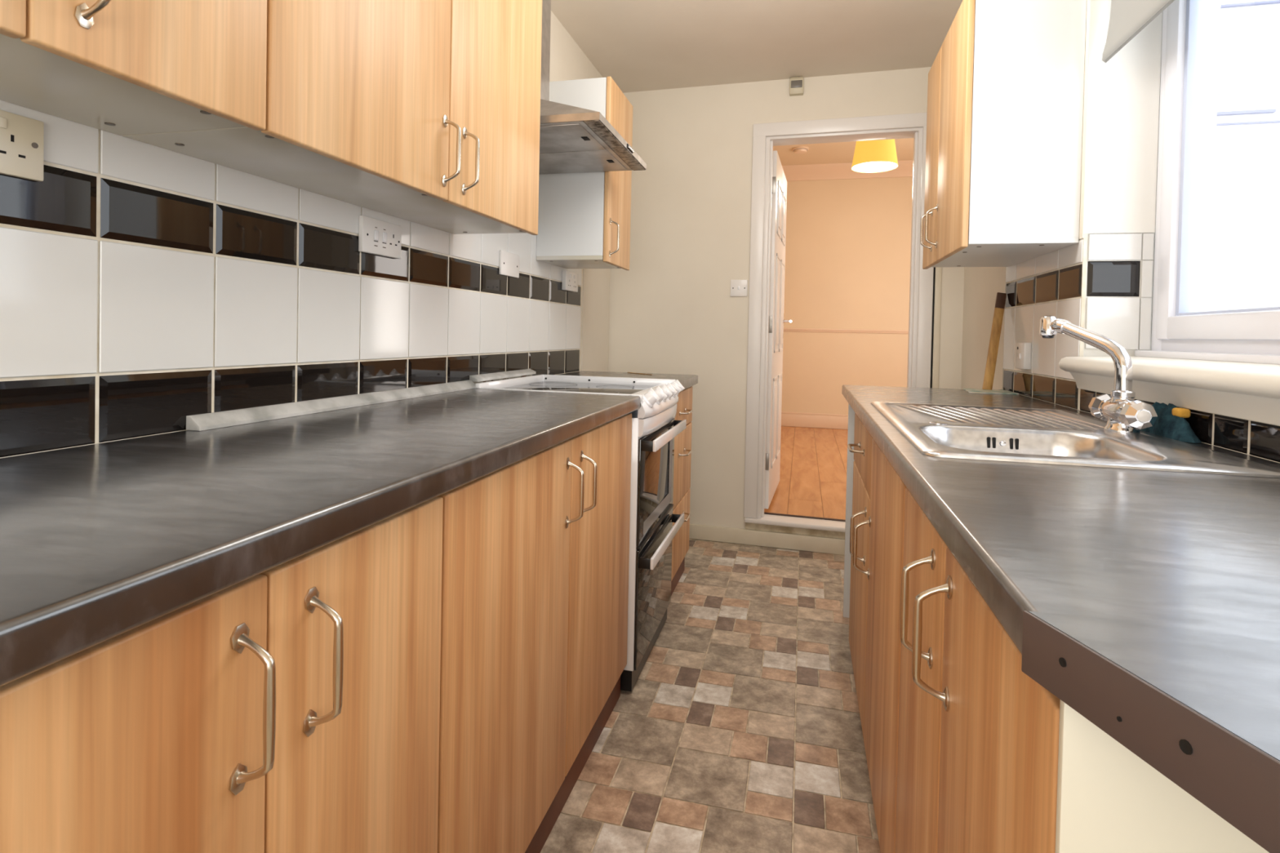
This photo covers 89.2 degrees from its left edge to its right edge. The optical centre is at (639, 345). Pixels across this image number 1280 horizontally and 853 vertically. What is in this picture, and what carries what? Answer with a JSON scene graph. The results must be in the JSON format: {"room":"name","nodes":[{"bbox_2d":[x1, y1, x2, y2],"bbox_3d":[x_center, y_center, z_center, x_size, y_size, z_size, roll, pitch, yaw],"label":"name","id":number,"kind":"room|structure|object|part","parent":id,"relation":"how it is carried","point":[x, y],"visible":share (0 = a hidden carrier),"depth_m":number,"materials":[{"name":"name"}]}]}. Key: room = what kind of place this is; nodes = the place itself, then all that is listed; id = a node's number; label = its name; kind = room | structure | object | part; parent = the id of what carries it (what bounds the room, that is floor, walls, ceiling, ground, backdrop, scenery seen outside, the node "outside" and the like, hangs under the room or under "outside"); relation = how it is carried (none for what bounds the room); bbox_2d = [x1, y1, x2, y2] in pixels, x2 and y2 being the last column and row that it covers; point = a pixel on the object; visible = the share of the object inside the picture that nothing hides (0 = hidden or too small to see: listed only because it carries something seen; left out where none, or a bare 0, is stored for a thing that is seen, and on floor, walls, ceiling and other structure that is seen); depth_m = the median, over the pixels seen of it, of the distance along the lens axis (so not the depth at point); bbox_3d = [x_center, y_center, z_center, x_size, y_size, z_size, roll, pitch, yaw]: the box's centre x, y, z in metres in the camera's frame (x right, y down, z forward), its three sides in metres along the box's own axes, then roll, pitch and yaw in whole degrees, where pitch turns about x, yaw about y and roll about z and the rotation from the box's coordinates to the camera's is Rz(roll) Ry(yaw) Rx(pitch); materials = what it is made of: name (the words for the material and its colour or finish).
{"room":"kitchen","nodes":[
{"label":"kitchen","id":0,"kind":"room"},
{"bbox_2d":[0,10,609,458],"bbox_3d":[-0.809,-0.155,1.270,0.120,2.411,4.872,1,1,14],"label":"wall","id":1,"kind":"structure","parent":0,"point":[145,288],"depth_m":1.19,"materials":[{"name":"white tile"}]},
{"bbox_2d":[0,109,44,182],"bbox_3d":[-0.848,-0.268,0.832,0.011,0.083,0.146,1,1,14],"label":"power socket","id":2,"kind":"object","parent":1,"relation":"attached to","point":[21,137],"visible":1,"depth_m":0.88,"materials":[{"name":"plastic"}]},
{"bbox_2d":[0,0,266,135],"bbox_3d":[-0.720,-0.671,0.674,0.314,0.722,0.598,1,1,14],"label":"upper cabinet","id":3,"kind":"object","parent":1,"relation":"attached to","point":[117,67],"visible":1,"depth_m":0.81,"materials":[{"name":"brown wood"}]},
{"bbox_3d":[-0.650,-0.666,0.503,0.018,0.722,0.296,1,1,14],"label":"door","id":4,"kind":"part","parent":3,"relation":"part of","materials":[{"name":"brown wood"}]},
{"bbox_3d":[-0.579,-0.418,0.693,0.038,0.153,0.019,1,1,14],"label":"handle","id":5,"kind":"part","parent":3,"relation":"part of","materials":[{"name":"silver metal"}]},
{"bbox_3d":[-0.755,-0.327,0.687,0.257,0.016,0.598,1,1,14],"label":"panel","id":6,"kind":"part","parent":3,"relation":"part of","materials":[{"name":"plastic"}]},
{"bbox_2d":[122,0,542,235],"bbox_3d":[-0.526,-0.680,1.447,0.314,0.722,0.991,1,1,14],"label":"upper cabinet","id":7,"kind":"object","parent":1,"relation":"attached to","point":[427,113],"visible":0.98,"depth_m":1.30,"materials":[{"name":"brown wood"}]},
{"bbox_3d":[-0.561,-0.336,1.460,0.257,0.016,0.991,1,1,14],"label":"panel","id":8,"kind":"part","parent":7,"relation":"part of","materials":[{"name":"plastic"}]},
{"bbox_3d":[-0.480,-0.674,1.179,0.018,0.722,0.491,1,1,14],"label":"door","id":9,"kind":"part","parent":7,"relation":"part of","materials":[{"name":"brown wood"}]},
{"bbox_3d":[-0.403,-0.418,1.396,0.038,0.153,0.019,1,1,14],"label":"handle","id":10,"kind":"part","parent":7,"relation":"part of","materials":[{"name":"silver metal"}]},
{"bbox_3d":[-0.383,-0.419,1.476,0.038,0.153,0.019,1,1,14],"label":"handle","id":11,"kind":"part","parent":7,"relation":"part of","materials":[{"name":"silver metal"}]},
{"bbox_3d":[-0.359,-0.680,1.659,0.018,0.722,0.494,1,1,14],"label":"door","id":12,"kind":"part","parent":7,"relation":"part of","materials":[{"name":"brown wood"}]},
{"bbox_2d":[358,215,401,258],"bbox_3d":[-0.647,-0.267,1.624,0.016,0.086,0.154,1,1,14],"label":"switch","id":13,"kind":"object","parent":1,"relation":"attached to","point":[375,237],"visible":1,"depth_m":1.61,"materials":[{"name":"white plastic"}]},
{"bbox_2d":[469,368,536,383],"bbox_3d":[-0.477,0.138,2.309,0.030,0.084,0.468,1,1,14],"label":"strip","id":14,"kind":"object","parent":1,"relation":"attached to","point":[488,377],"visible":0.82,"depth_m":2.25,"materials":[{"name":"white plastic"}]},
{"bbox_2d":[498,249,519,278],"bbox_3d":[-0.470,-0.290,2.339,0.010,0.085,0.150,1,1,14],"label":"plate","id":15,"kind":"object","parent":1,"relation":"attached to","point":[508,266],"visible":1,"depth_m":2.33,"materials":[{"name":"white plastic"}]},
{"bbox_2d":[561,270,577,292],"bbox_3d":[-0.314,-0.287,2.932,0.022,0.086,0.160,1,1,14],"label":"power socket","id":16,"kind":"object","parent":1,"relation":"attached to","point":[569,279],"visible":1,"depth_m":2.90,"materials":[{"name":"white plastic"}]},
{"bbox_2d":[536,76,632,270],"bbox_3d":[-0.202,-0.684,2.698,0.333,0.713,0.340,1,1,14],"label":"upper cabinet","id":17,"kind":"object","parent":1,"relation":"attached to","point":[584,218],"visible":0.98,"depth_m":2.55,"materials":[{"name":"white wood"}]},
{"bbox_3d":[-0.237,-0.344,2.711,0.275,0.016,0.340,1,1,14],"label":"panel","id":18,"kind":"part","parent":17,"relation":"part of","materials":[{"name":"plastic"}]},
{"bbox_3d":[-0.099,-0.419,2.531,0.038,0.153,0.019,1,1,14],"label":"handle","id":19,"kind":"part","parent":17,"relation":"part of","materials":[{"name":"silver metal"}]},
{"bbox_3d":[-0.087,-0.681,2.669,0.018,0.713,0.337,1,1,14],"label":"door","id":20,"kind":"part","parent":17,"relation":"part of","materials":[{"name":"brown wood"}]},
{"bbox_2d":[538,0,646,174],"bbox_3d":[-0.251,-1.012,2.224,0.452,0.702,0.585,1,1,14],"label":"extractor hood","id":21,"kind":"object","parent":1,"relation":"attached to","point":[573,140],"visible":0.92,"depth_m":2.19,"materials":[{"name":"metal"}]},
{"bbox_3d":[-0.286,-0.668,2.237,0.389,0.004,0.577,1,1,14],"label":"underside panel","id":22,"kind":"part","parent":21,"relation":"part of","materials":[{"name":"silver metal"}]},
{"bbox_3d":[-0.072,-0.662,2.184,0.046,0.005,0.579,1,1,14],"label":"underside rail","id":23,"kind":"part","parent":21,"relation":"part of","materials":[{"name":"silver metal"}]},
{"bbox_2d":[540,538,880,852],"bbox_3d":[0.091,1.113,1.084,1.978,0.080,4.922,1,1,14],"label":"floor","id":24,"kind":"structure","parent":0,"point":[740,729],"depth_m":1.78,"materials":[{"name":"tile"}]},
{"bbox_2d":[0,497,443,852],"bbox_3d":[-0.605,0.633,0.685,0.579,0.863,0.625,1,1,14],"label":"base cabinet","id":25,"kind":"object","parent":24,"relation":"on","point":[293,706],"visible":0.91,"depth_m":0.60,"materials":[{"name":"brown wood"}]},
{"bbox_3d":[-0.407,0.596,0.475,0.018,0.753,0.312,1,1,14],"label":"door","id":26,"kind":"part","parent":25,"relation":"part of","materials":[{"name":"brown wood"}]},
{"bbox_3d":[-0.344,0.329,0.582,0.038,0.153,0.019,1,1,14],"label":"handle","id":27,"kind":"part","parent":25,"relation":"part of","materials":[{"name":"silver metal"}]},
{"bbox_3d":[-0.323,0.328,0.668,0.038,0.153,0.019,1,1,14],"label":"handle","id":28,"kind":"part","parent":25,"relation":"part of","materials":[{"name":"silver metal"}]},
{"bbox_3d":[-0.331,0.593,0.778,0.018,0.753,0.307,1,1,14],"label":"door","id":29,"kind":"part","parent":25,"relation":"part of","materials":[{"name":"brown wood"}]},
{"bbox_2d":[436,413,631,852],"bbox_3d":[-0.401,0.624,1.496,0.579,0.863,1.040,1,1,14],"label":"base cabinet","id":30,"kind":"object","parent":24,"relation":"on","point":[535,548],"visible":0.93,"depth_m":1.23,"materials":[{"name":"brown wood"}]},
{"bbox_2d":[0,380,639,686],"bbox_3d":[-0.479,0.161,1.192,0.572,0.064,1.695,1,1,14],"label":"countertop","id":31,"kind":"structure","parent":30,"relation":"on","point":[100,543],"depth_m":0.73,"materials":[{"name":"grey laminate"}]},
{"bbox_3d":[-0.655,0.130,1.602,0.030,0.024,0.985,1,1,14],"label":"seal strip","id":32,"kind":"part","parent":31,"relation":"part of","materials":[{"name":"white plastic"}]},
{"bbox_3d":[-0.229,0.588,1.184,0.018,0.753,0.517,1,1,14],"label":"door","id":33,"kind":"part","parent":30,"relation":"part of","materials":[{"name":"brown wood"}]},
{"bbox_3d":[-0.139,0.319,1.398,0.038,0.153,0.019,1,1,14],"label":"handle","id":34,"kind":"part","parent":30,"relation":"part of","materials":[{"name":"silver metal"}]},
{"bbox_3d":[-0.117,0.318,1.485,0.038,0.153,0.019,1,1,14],"label":"handle","id":35,"kind":"part","parent":30,"relation":"part of","materials":[{"name":"silver metal"}]},
{"bbox_3d":[-0.102,0.582,1.689,0.018,0.753,0.517,1,1,14],"label":"door","id":36,"kind":"part","parent":30,"relation":"part of","materials":[{"name":"brown wood"}]},
{"bbox_2d":[475,374,686,691],"bbox_3d":[-0.181,0.585,2.257,0.597,0.925,0.532,1,1,14],"label":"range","id":37,"kind":"object","parent":24,"relation":"on","point":[655,427],"visible":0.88,"depth_m":2.11,"materials":[{"name":"white metal"}]},
{"bbox_2d":[475,374,675,407],"bbox_3d":[-0.195,0.152,2.257,0.548,0.053,0.530,1,1,14],"label":"cooktop","id":38,"kind":"object","parent":37,"relation":"in","point":[641,387],"depth_m":2.34,"materials":[{"name":"white metal"}]},
{"bbox_3d":[0.032,0.163,1.983,0.062,0.063,0.052,1,1,14],"label":"knob","id":39,"kind":"part","parent":37,"relation":"part of","materials":[{"name":"white plastic"}]},
{"bbox_3d":[0.053,0.794,2.201,0.008,0.362,0.527,1,1,14],"label":"oven door","id":40,"kind":"part","parent":37,"relation":"part of","materials":[{"name":"black glass"}]},
{"bbox_3d":[0.060,0.181,2.193,0.080,0.068,0.530,1,1,14],"label":"control panel","id":41,"kind":"part","parent":37,"relation":"part of","materials":[{"name":"white metal"}]},
{"bbox_3d":[0.058,0.607,2.198,0.010,0.009,0.522,1,1,14],"label":"door gap trim","id":42,"kind":"part","parent":37,"relation":"part of","materials":[{"name":"black plastic"}]},
{"bbox_3d":[0.060,0.439,2.195,0.008,0.324,0.527,1,1,14],"label":"oven door","id":43,"kind":"part","parent":37,"relation":"part of","materials":[{"name":"black glass"}]},
{"bbox_3d":[0.056,0.162,2.062,0.062,0.063,0.052,1,1,14],"label":"knob","id":44,"kind":"part","parent":37,"relation":"part of","materials":[{"name":"white ceramic"}]},
{"bbox_3d":[0.098,0.649,2.180,0.010,0.034,0.517,1,1,14],"label":"handle","id":45,"kind":"part","parent":37,"relation":"part of","materials":[{"name":"silver metal"}]},
{"bbox_3d":[0.077,0.161,2.143,0.062,0.063,0.052,1,1,14],"label":"knob","id":46,"kind":"part","parent":37,"relation":"part of","materials":[{"name":"white plastic"}]},
{"bbox_3d":[0.105,0.297,2.174,0.010,0.034,0.517,1,1,14],"label":"handle","id":47,"kind":"part","parent":37,"relation":"part of","materials":[{"name":"white metal"}]},
{"bbox_3d":[0.097,0.160,2.223,0.062,0.063,0.052,1,1,14],"label":"knob","id":48,"kind":"part","parent":37,"relation":"part of","materials":[{"name":"white plastic"}]},
{"bbox_3d":[0.117,0.159,2.304,0.062,0.063,0.052,1,1,14],"label":"knob","id":49,"kind":"part","parent":37,"relation":"part of","materials":[{"name":"white plastic"}]},
{"bbox_3d":[0.133,0.158,2.385,0.062,0.063,0.052,1,1,14],"label":"knob","id":50,"kind":"part","parent":37,"relation":"part of","materials":[{"name":"white plastic"}]},
{"bbox_2d":[671,386,693,595],"bbox_3d":[-0.075,0.609,2.793,0.579,0.863,0.543,1,1,14],"label":"base cabinet","id":51,"kind":"object","parent":24,"relation":"on","point":[682,441],"visible":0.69,"depth_m":2.78,"materials":[{"name":"brown wood"}]},
{"bbox_2d":[560,370,697,388],"bbox_3d":[-0.075,0.154,2.800,0.571,0.039,0.573,1,1,14],"label":"countertop","id":52,"kind":"structure","parent":51,"relation":"on","point":[686,380],"depth_m":2.87,"materials":[{"name":"laminate"}]},
{"bbox_3d":[0.155,0.805,2.738,0.018,0.282,0.540,1,1,14],"label":"drawer","id":53,"kind":"part","parent":51,"relation":"part of","materials":[{"name":"brown wood"}]},
{"bbox_3d":[0.162,0.508,2.732,0.018,0.303,0.540,1,1,14],"label":"drawer","id":54,"kind":"part","parent":51,"relation":"part of","materials":[{"name":"brown wood"}]},
{"bbox_3d":[0.167,0.273,2.728,0.018,0.160,0.540,1,1,14],"label":"drawer","id":55,"kind":"part","parent":51,"relation":"part of","materials":[{"name":"brown wood"}]},
{"bbox_3d":[0.195,0.455,2.741,0.038,0.019,0.153,1,1,14],"label":"handle","id":56,"kind":"part","parent":51,"relation":"part of","materials":[{"name":"silver metal"}]},
{"bbox_3d":[0.198,0.282,2.738,0.038,0.019,0.153,1,1,14],"label":"handle","id":57,"kind":"part","parent":51,"relation":"part of","materials":[{"name":"silver metal"}]},
{"bbox_3d":[0.189,0.728,2.745,0.038,0.019,0.153,1,1,14],"label":"handle","id":58,"kind":"part","parent":51,"relation":"part of","materials":[{"name":"silver metal"}]},
{"bbox_2d":[843,403,855,617],"bbox_3d":[1.073,0.638,2.470,0.553,0.863,0.018,1,1,14],"label":"panel","id":59,"kind":"object","parent":24,"relation":"on","point":[851,413],"visible":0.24,"depth_m":2.53,"materials":[{"name":"white plastic"}]},
{"bbox_2d":[847,413,906,852],"bbox_3d":[0.818,0.649,1.550,0.600,0.862,1.081,1,1,14],"label":"base cabinet","id":60,"kind":"object","parent":24,"relation":"on","point":[878,496],"visible":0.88,"depth_m":1.38,"materials":[{"name":"brown wood"}]},
{"bbox_3d":[0.610,0.293,1.840,0.038,0.019,0.153,1,1,14],"label":"handle","id":61,"kind":"part","parent":60,"relation":"part of","materials":[{"name":"silver metal"}]},
{"bbox_3d":[0.568,0.497,1.694,0.038,0.153,0.019,1,1,14],"label":"handle","id":62,"kind":"part","parent":60,"relation":"part of","materials":[{"name":"silver metal"}]},
{"bbox_3d":[0.638,0.682,1.873,0.018,0.598,0.541,1,1,14],"label":"door","id":63,"kind":"part","parent":60,"relation":"part of","materials":[{"name":"brown wood"}]},
{"bbox_3d":[0.541,0.494,1.587,0.038,0.153,0.019,1,1,14],"label":"handle","id":64,"kind":"part","parent":60,"relation":"part of","materials":[{"name":"silver metal"}]},
{"bbox_3d":[0.646,0.302,1.867,0.018,0.153,0.541,1,1,14],"label":"drawer","id":65,"kind":"part","parent":60,"relation":"part of","materials":[{"name":"brown wood"}]},
{"bbox_3d":[0.507,0.610,1.347,0.018,0.755,0.534,1,1,14],"label":"door","id":66,"kind":"part","parent":60,"relation":"part of","materials":[{"name":"brown wood"}]},
{"bbox_2d":[894,487,1269,852],"bbox_3d":[0.603,0.659,0.696,0.600,0.862,0.677,1,1,14],"label":"base cabinet","id":67,"kind":"object","parent":24,"relation":"on","point":[989,760],"visible":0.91,"depth_m":0.57,"materials":[{"name":"brown wood"}]},
{"bbox_3d":[0.357,0.338,0.839,0.038,0.153,0.019,1,1,14],"label":"handle","id":68,"kind":"part","parent":67,"relation":"part of","materials":[{"name":"silver metal"}]},
{"bbox_3d":[0.403,0.614,0.931,0.018,0.755,0.315,1,1,14],"label":"door","id":69,"kind":"part","parent":67,"relation":"part of","materials":[{"name":"brown wood"}]},
{"bbox_3d":[0.334,0.340,0.745,0.038,0.153,0.019,1,1,14],"label":"handle","id":70,"kind":"part","parent":67,"relation":"part of","materials":[{"name":"silver metal"}]},
{"bbox_3d":[0.321,0.618,0.607,0.018,0.755,0.348,1,1,14],"label":"door","id":71,"kind":"part","parent":67,"relation":"part of","materials":[{"name":"brown wood"}]},
{"bbox_2d":[841,384,1279,852],"bbox_3d":[0.762,0.200,1.223,0.590,0.042,2.640,1,1,14],"label":"countertop","id":72,"kind":"structure","parent":67,"relation":"on","point":[1147,602],"depth_m":0.50,"materials":[{"name":"grey laminate"},{"name":"brown metal edge strip"}]},
{"bbox_2d":[963,388,1018,394],"bbox_3d":[1.262,0.168,2.359,0.163,0.004,0.186,1,1,14],"label":"leaflet","id":73,"kind":"object","parent":72,"relation":"on","point":[969,390],"visible":1,"depth_m":2.33,"materials":[{"name":"white paper"}]},
{"bbox_2d":[982,292,1006,390],"bbox_3d":[1.329,-0.015,2.434,0.108,0.370,0.028,1,1,-33],"label":"wooden stick","id":74,"kind":"object","parent":73,"relation":"on","point":[996,329],"visible":0.92,"depth_m":2.43,"materials":[{"name":"brown wood"}]},
{"bbox_2d":[871,401,1279,478],"bbox_3d":[0.796,0.249,1.387,0.500,0.160,0.867,1,1,14],"label":"sink","id":75,"kind":"object","parent":72,"relation":"in","point":[986,433],"visible":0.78,"depth_m":1.30,"materials":[{"name":"silver metal"}]},
{"bbox_2d":[1039,315,1157,432],"bbox_3d":[0.987,0.055,1.381,0.103,0.240,0.290,1,1,-4],"label":"mixer tap","id":76,"kind":"object","parent":72,"relation":"on","point":[1123,414],"visible":1,"depth_m":1.33,"materials":[{"name":"silver metal"}]},
{"bbox_3d":[0.970,0.015,1.421,0.034,0.162,0.211,1,1,-17],"label":"spout","id":77,"kind":"part","parent":76,"relation":"part of","materials":[{"name":"silver metal"}]},
{"bbox_3d":[1.007,0.135,1.405,0.059,0.059,0.054,1,1,14],"label":"knob","id":78,"kind":"part","parent":76,"relation":"part of","materials":[{"name":"silver metal"}]},
{"bbox_3d":[0.972,0.137,1.266,0.059,0.059,0.054,1,1,14],"label":"knob","id":79,"kind":"part","parent":76,"relation":"part of","materials":[{"name":"silver metal"}]},
{"bbox_2d":[1139,401,1202,443],"bbox_3d":[1.071,0.149,1.331,0.036,0.067,0.228,1,1,14],"label":"cloth","id":80,"kind":"object","parent":72,"relation":"on","point":[1168,425],"visible":0.62,"depth_m":1.28,"materials":[{"name":"teal fabric"}]},
{"bbox_2d":[1172,407,1191,417],"bbox_3d":[1.062,0.133,1.274,0.022,0.018,0.030,1,1,14],"label":"sponge","id":81,"kind":"object","parent":80,"relation":"on","point":[1177,411],"visible":1,"depth_m":1.26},
{"bbox_3d":[0.540,0.663,0.367,0.560,0.862,0.008,1,1,14],"label":"panel","id":82,"kind":"part","parent":67,"relation":"part of","materials":[{"name":"beige"}]},
{"bbox_2d":[551,0,963,93],"bbox_3d":[0.241,-1.385,1.017,2.178,0.100,4.922,1,1,14],"label":"ceiling","id":83,"kind":"structure","parent":0,"point":[642,45],"depth_m":2.86,"materials":[{"name":"paint"}]},
{"bbox_2d":[608,66,964,538],"bbox_3d":[0.804,-0.157,3.383,2.182,2.411,0.110,1,1,16],"label":"wall","id":84,"kind":"structure","parent":0,"point":[673,311],"depth_m":3.45,"materials":[{"name":"beige paint"}]},
{"bbox_2d":[730,280,747,296],"bbox_3d":[0.517,-0.299,3.398,0.088,0.087,0.012,1,1,14],"label":"light switch","id":85,"kind":"object","parent":84,"relation":"attached to","point":[738,287],"visible":1,"depth_m":3.40,"materials":[{"name":"white plastic"}]},
{"bbox_2d":[688,523,844,555],"bbox_3d":[0.609,1.006,3.384,1.658,0.078,0.018,1,1,16],"label":"baseboard","id":86,"kind":"structure","parent":84,"relation":"attached to","point":[697,531],"depth_m":3.36,"materials":[{"name":"beige paint"}]},
{"bbox_2d":[744,511,845,538],"bbox_3d":[0.989,0.941,3.326,0.899,0.066,0.146,1,1,16],"label":"sill","id":87,"kind":"structure","parent":84,"relation":"attached to","point":[771,522],"depth_m":3.34,"materials":[{"name":"white paint"}]},
{"bbox_2d":[789,76,804,96],"bbox_3d":[0.794,-1.316,3.293,0.068,0.086,0.044,1,1,14],"label":"sensor","id":88,"kind":"object","parent":84,"relation":"attached to","point":[796,83],"visible":1,"depth_m":3.28,"materials":[{"name":"beige plastic"}]},
{"bbox_2d":[743,112,933,518],"bbox_3d":[1.093,-0.116,3.678,0.881,2.046,0.899,1,1,14],"label":"door","id":89,"kind":"structure","parent":84,"relation":"in","point":[769,182],"depth_m":3.36,"materials":[{"name":"white paint"}]},
{"bbox_3d":[0.767,0.432,3.700,0.008,0.500,0.235,2,1,17],"label":"panel","id":90,"kind":"part","parent":89,"relation":"part of","materials":[{"name":"white paint"}]},
{"bbox_3d":[0.781,-0.233,3.689,0.008,0.550,0.235,2,1,17],"label":"panel","id":91,"kind":"part","parent":89,"relation":"part of","materials":[{"name":"white paint"}]},
{"bbox_3d":[0.853,0.429,3.982,0.008,0.500,0.235,2,1,17],"label":"panel","id":92,"kind":"part","parent":89,"relation":"part of","materials":[{"name":"white paint"}]},
{"bbox_3d":[0.792,-0.762,3.680,0.008,0.290,0.235,2,1,17],"label":"panel","id":93,"kind":"part","parent":89,"relation":"part of","materials":[{"name":"white paint"}]},
{"bbox_3d":[0.867,-0.236,3.971,0.008,0.550,0.235,2,1,17],"label":"panel","id":94,"kind":"part","parent":89,"relation":"part of","materials":[{"name":"white paint"}]},
{"bbox_3d":[0.878,-0.765,3.962,0.008,0.290,0.235,2,1,17],"label":"panel","id":95,"kind":"part","parent":89,"relation":"part of","materials":[{"name":"white paint"}]},
{"bbox_3d":[0.924,-0.121,4.067,0.063,0.160,0.123,1,1,14],"label":"handle","id":96,"kind":"part","parent":89,"relation":"part of","materials":[{"name":"silver metal"}]},
{"bbox_2d":[930,266,942,388],"bbox_3d":[1.449,-0.180,3.144,0.058,2.331,0.022,1,1,-7],"label":"trim","id":97,"kind":"structure","parent":84,"relation":"attached to","point":[938,270],"depth_m":3.14,"materials":[{"name":"beige paint"}]},
{"bbox_2d":[764,426,848,519],"bbox_3d":[1.576,0.915,5.138,3.800,0.020,3.608,1,1,14],"label":"floor","id":98,"kind":"structure","parent":0,"point":[812,482],"depth_m":4.58,"materials":[{"name":"brown wood"}]},
{"bbox_2d":[773,137,914,165],"bbox_3d":[1.646,-1.905,5.128,4.000,0.080,3.728,1,1,14],"label":"ceiling","id":99,"kind":"structure","parent":0,"point":[837,152],"depth_m":6.36,"materials":[{"name":"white paint"}]},
{"bbox_2d":[792,146,808,154],"bbox_3d":[1.541,-1.866,6.231,0.155,0.040,0.155,1,1,14],"label":"smoke detector","id":100,"kind":"object","parent":99,"relation":"attached to","point":[800,149],"visible":1,"depth_m":6.19,"materials":[{"name":"beige plastic"}]},
{"bbox_2d":[851,138,897,173],"bbox_3d":[1.776,-1.600,4.897,0.332,0.515,0.332,1,1,14],"label":"pendant lamp","id":101,"kind":"object","parent":99,"relation":"hanging from","point":[880,155],"visible":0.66,"depth_m":4.80,"materials":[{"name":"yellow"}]},
{"bbox_2d":[852,161,897,171],"bbox_3d":[1.771,-1.357,4.901,0.322,0.004,0.322,1,1,14],"label":"diffuser","id":102,"kind":"object","parent":101,"relation":"attached to","point":[856,166],"depth_m":4.92,"materials":[{"name":"white plastic"}]},
{"bbox_2d":[781,177,912,414],"bbox_3d":[2.054,-0.436,6.904,4.000,2.900,0.118,1,1,14],"label":"wall","id":103,"kind":"structure","parent":0,"point":[848,241],"depth_m":6.84,"materials":[{"name":"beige paint"}]},
{"bbox_2d":[781,411,848,429],"bbox_3d":[2.016,0.807,6.877,3.800,0.155,0.018,1,1,14],"label":"baseboard","id":104,"kind":"structure","parent":103,"relation":"attached to","point":[837,421],"depth_m":6.91,"materials":[{"name":"beige"}]},
{"bbox_3d":[2.036,-0.154,6.860,3.800,0.037,0.018,1,1,14],"label":"dado rail","id":105,"kind":"part","parent":103,"relation":"part of","materials":[{"name":"beige"}]},
{"bbox_2d":[782,160,913,181],"bbox_3d":[2.059,-1.814,6.785,3.800,0.140,0.115,1,1,14],"label":"coving","id":106,"kind":"structure","parent":103,"relation":"attached to","point":[904,168],"depth_m":6.78,"materials":[{"name":"beige paint"}]},
{"bbox_2d":[960,0,1279,462],"bbox_3d":[1.129,-0.106,0.809,0.309,2.411,4.922,1,1,14],"label":"wall","id":107,"kind":"structure","parent":0,"point":[1102,283],"depth_m":1.78,"materials":[{"name":"white paint"}]},
{"bbox_2d":[920,0,1086,269],"bbox_3d":[1.148,-0.662,2.161,0.339,0.752,0.642,1,1,14],"label":"upper cabinet","id":108,"kind":"object","parent":107,"relation":"attached to","point":[1006,86],"visible":1,"depth_m":1.86,"materials":[{"name":"white wood"}]},
{"bbox_3d":[1.032,-0.413,2.341,0.038,0.153,0.019,1,1,14],"label":"handle","id":109,"kind":"part","parent":108,"relation":"part of","materials":[{"name":"silver metal"}]},
{"bbox_3d":[1.009,-0.412,2.249,0.038,0.153,0.019,1,1,14],"label":"handle","id":110,"kind":"part","parent":108,"relation":"part of","materials":[{"name":"silver metal"}]},
{"bbox_3d":[1.078,-0.667,2.380,0.018,0.752,0.249,1,1,14],"label":"door","id":111,"kind":"part","parent":108,"relation":"part of","materials":[{"name":"brown wood"}]},
{"bbox_3d":[0.999,-0.663,2.068,0.018,0.752,0.387,1,1,14],"label":"door","id":112,"kind":"part","parent":108,"relation":"part of","materials":[{"name":"brown wood"}]},
{"bbox_3d":[1.168,-0.301,2.160,0.281,0.016,0.642,1,1,14],"label":"panel","id":113,"kind":"part","parent":108,"relation":"part of","materials":[{"name":"white plastic"}]},
{"bbox_2d":[1015,342,1031,369],"bbox_3d":[1.307,0.036,2.217,0.025,0.090,0.087,1,1,14],"label":"fused spur","id":114,"kind":"object","parent":107,"relation":"attached to","point":[1023,355],"visible":1,"depth_m":2.18,"materials":[{"name":"white plastic"}]},
{"bbox_2d":[1058,350,1279,425],"bbox_3d":[1.083,0.076,0.934,0.276,0.108,1.738,1,1,14],"label":"window sill","id":115,"kind":"structure","parent":107,"relation":"attached to","point":[1238,385],"depth_m":1.25,"materials":[{"name":"white paint"}]},
{"bbox_3d":[0.991,0.105,0.948,0.040,0.045,1.720,1,1,14],"label":"apron moulding","id":116,"kind":"part","parent":115,"relation":"part of","materials":[{"name":"white paint"}]},
{"bbox_2d":[1151,0,1279,355],"bbox_3d":[1.246,-0.549,1.052,0.077,1.148,1.420,1,1,14],"label":"window","id":117,"kind":"structure","parent":107,"relation":"in","point":[1177,325],"depth_m":1.64,"materials":[{"name":"white plastic"}]},
{"bbox_2d":[1102,0,1174,62],"bbox_3d":[1.112,-0.925,1.091,0.055,0.347,1.340,1,1,14],"label":"roller blind","id":118,"kind":"object","parent":117,"relation":"attached to","point":[1128,18],"visible":1,"depth_m":1.63,"materials":[{"name":"grey fabric"}]},
{"label":"outside","id":119,"kind":"structure","parent":0,"visible":0},
{"bbox_3d":[7.056,1.391,1.336,10.900,0.250,18.000,1,1,14],"label":"ground","id":120,"kind":"structure","parent":119,"visible":0},
{"bbox_2d":[1209,0,1279,311],"bbox_3d":[2.888,-0.422,2.727,2.148,3.150,0.098,1,1,14],"label":"wall","id":121,"kind":"structure","parent":120,"relation":"on","point":[1245,273],"depth_m":2.77,"materials":[{"name":"white"}]}
]}

